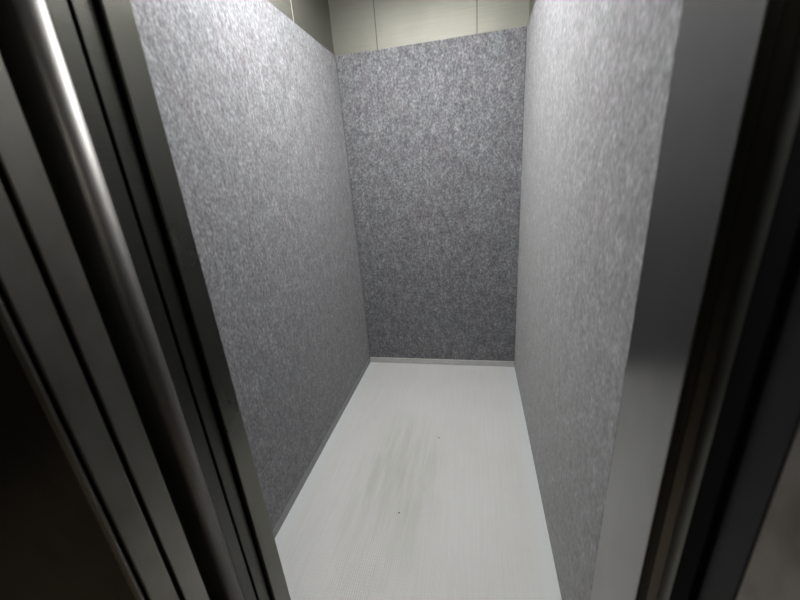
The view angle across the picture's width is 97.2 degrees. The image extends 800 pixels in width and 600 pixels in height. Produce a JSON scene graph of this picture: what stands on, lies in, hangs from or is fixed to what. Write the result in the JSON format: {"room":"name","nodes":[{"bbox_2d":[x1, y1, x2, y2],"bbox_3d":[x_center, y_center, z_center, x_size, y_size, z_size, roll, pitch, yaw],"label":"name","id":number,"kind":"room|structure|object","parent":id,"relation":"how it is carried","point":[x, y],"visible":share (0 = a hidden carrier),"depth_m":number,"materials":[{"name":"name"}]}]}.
{"room":"elevator interior","nodes":[
{"label":"elevator interior","id":0,"kind":"room"},
{"bbox_2d":[267,0,333,54],"bbox_3d":[-0.521,-0.331,1.620,0.031,2.400,1.804,0,20,12],"label":"wall","id":1,"kind":"structure","parent":0,"point":[312,16],"depth_m":1.86,"materials":[{"name":"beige metal"}]},
{"bbox_2d":[0,0,244,599],"bbox_3d":[-0.933,0.157,0.780,0.992,2.100,0.045,0,20,12],"label":"trim","id":2,"kind":"structure","parent":1,"relation":"attached to","point":[31,54],"depth_m":0.59,"materials":[{"name":"metal"}]},
{"bbox_2d":[45,0,255,599],"bbox_3d":[-0.938,0.133,0.832,0.960,2.088,0.034,0,20,12],"label":"door","id":3,"kind":"structure","parent":1,"relation":"in","point":[59,12],"depth_m":0.66,"materials":[{"name":"metal"}]},
{"bbox_2d":[66,0,269,599],"bbox_3d":[-0.930,0.118,0.871,0.960,2.088,0.038,0,20,12],"label":"door","id":4,"kind":"structure","parent":1,"relation":"in","point":[82,12],"depth_m":0.70,"materials":[{"name":"metal"}]},
{"bbox_2d":[92,0,290,599],"bbox_3d":[-0.565,0.104,0.847,0.264,2.100,0.060,0,20,12],"label":"trim","id":5,"kind":"structure","parent":1,"relation":"attached to","point":[116,19],"depth_m":0.74,"materials":[{"name":"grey metal"}]},
{"bbox_2d":[130,0,369,529],"bbox_3d":[-0.487,-0.222,1.684,0.009,2.052,1.725,0,20,12],"label":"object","id":6,"kind":"object","parent":1,"relation":"attached to","point":[249,102],"visible":0.67,"depth_m":1.44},
{"bbox_2d":[272,357,369,538],"bbox_3d":[-0.410,0.767,2.028,0.009,0.048,1.714,0,20,12],"label":"baseboard","id":7,"kind":"structure","parent":1,"relation":"attached to","point":[293,498],"depth_m":1.84,"materials":[{"name":"grey metal"}]},
{"bbox_2d":[275,361,561,599],"bbox_3d":[0.128,0.818,1.879,1.122,0.030,1.854,0,20,12],"label":"floor","id":8,"kind":"structure","parent":0,"point":[470,524],"depth_m":1.59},
{"bbox_2d":[328,0,528,360],"bbox_3d":[0.220,-0.644,2.344,1.182,2.400,0.031,0,20,12],"label":"wall","id":9,"kind":"structure","parent":0,"point":[357,26],"depth_m":2.01,"materials":[{"name":"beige metal"}]},
{"bbox_2d":[336,26,525,360],"bbox_3d":[0.226,-0.516,2.368,1.100,2.058,0.009,0,20,12],"label":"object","id":10,"kind":"object","parent":9,"relation":"attached to","point":[433,130],"visible":1,"depth_m":2.29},
{"bbox_2d":[370,357,513,366],"bbox_3d":[0.303,0.473,2.712,1.100,0.042,0.019,0,20,12],"label":"baseboard","id":11,"kind":"structure","parent":9,"relation":"attached to","point":[372,359],"depth_m":2.69,"materials":[{"name":"grey paint"}]},
{"bbox_2d":[529,0,535,18],"bbox_3d":[0.605,-0.336,1.380,0.030,2.400,1.804,0,20,12],"label":"wall","id":12,"kind":"structure","parent":0,"point":[531,2],"depth_m":1.81,"materials":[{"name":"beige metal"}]},
{"bbox_2d":[514,0,683,599],"bbox_3d":[0.601,-0.205,1.455,0.009,2.094,1.735,0,20,12],"label":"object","id":13,"kind":"object","parent":12,"relation":"attached to","point":[598,73],"visible":0.97,"depth_m":0.93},
{"bbox_2d":[590,0,787,599],"bbox_3d":[0.479,0.120,0.564,0.140,2.100,0.172,0,20,12],"label":"trim","id":14,"kind":"structure","parent":12,"relation":"attached to","point":[726,49],"depth_m":0.49,"materials":[{"name":"grey metal"}]},
{"bbox_2d":[646,0,799,599],"bbox_3d":[0.465,0.157,0.463,0.122,2.100,0.043,0,20,12],"label":"trim","id":15,"kind":"structure","parent":12,"relation":"attached to","point":[780,112],"depth_m":0.42,"materials":[{"name":"metal"}]},
{"bbox_3d":[-0.395,1.642,-0.344,4.200,0.029,2.499,0,20,12],"label":"floor","id":16,"kind":"structure","parent":0,"visible":0},
{"bbox_2d":[736,425,799,599],"bbox_3d":[0.456,0.234,0.246,0.170,2.100,0.232,0,20,12],"label":"wall","id":17,"kind":"structure","parent":16,"relation":"on","point":[773,570],"depth_m":0.36,"materials":[{"name":"metal"}]},
{"bbox_3d":[-0.376,1.177,0.974,1.990,0.029,0.249,0,20,12],"label":"trim","id":18,"kind":"structure","parent":0,"visible":0},
{"bbox_2d":[0,298,143,599],"bbox_3d":[-0.964,0.219,0.611,1.000,2.100,0.008,0,20,12],"label":"trim","id":19,"kind":"structure","parent":18,"relation":"on","point":[57,542],"depth_m":0.56,"materials":[{"name":"metal"}]},
{"bbox_2d":[0,181,178,599],"bbox_3d":[-0.959,0.202,0.639,1.000,2.088,0.042,0,20,12],"label":"door","id":20,"kind":"structure","parent":18,"relation":"on","point":[25,297],"depth_m":0.51,"materials":[{"name":"metal"}]},
{"bbox_2d":[0,56,208,599],"bbox_3d":[-0.948,0.184,0.687,1.000,2.088,0.044,0,20,12],"label":"door","id":21,"kind":"structure","parent":18,"relation":"on","point":[25,183],"depth_m":0.53,"materials":[{"name":"metal"}]},
{"bbox_2d":[669,114,799,599],"bbox_3d":[0.459,0.171,0.426,0.118,2.100,0.036,0,20,12],"label":"strip","id":22,"kind":"object","parent":18,"relation":"on","point":[779,263],"visible":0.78,"depth_m":0.40,"materials":[{"name":"black plastic"}]},
{"bbox_2d":[696,264,799,599],"bbox_3d":[0.454,0.186,0.383,0.110,2.100,0.052,0,20,12],"label":"trim","id":23,"kind":"structure","parent":18,"relation":"on","point":[775,422],"depth_m":0.39,"materials":[{"name":"grey metal"}]}
]}

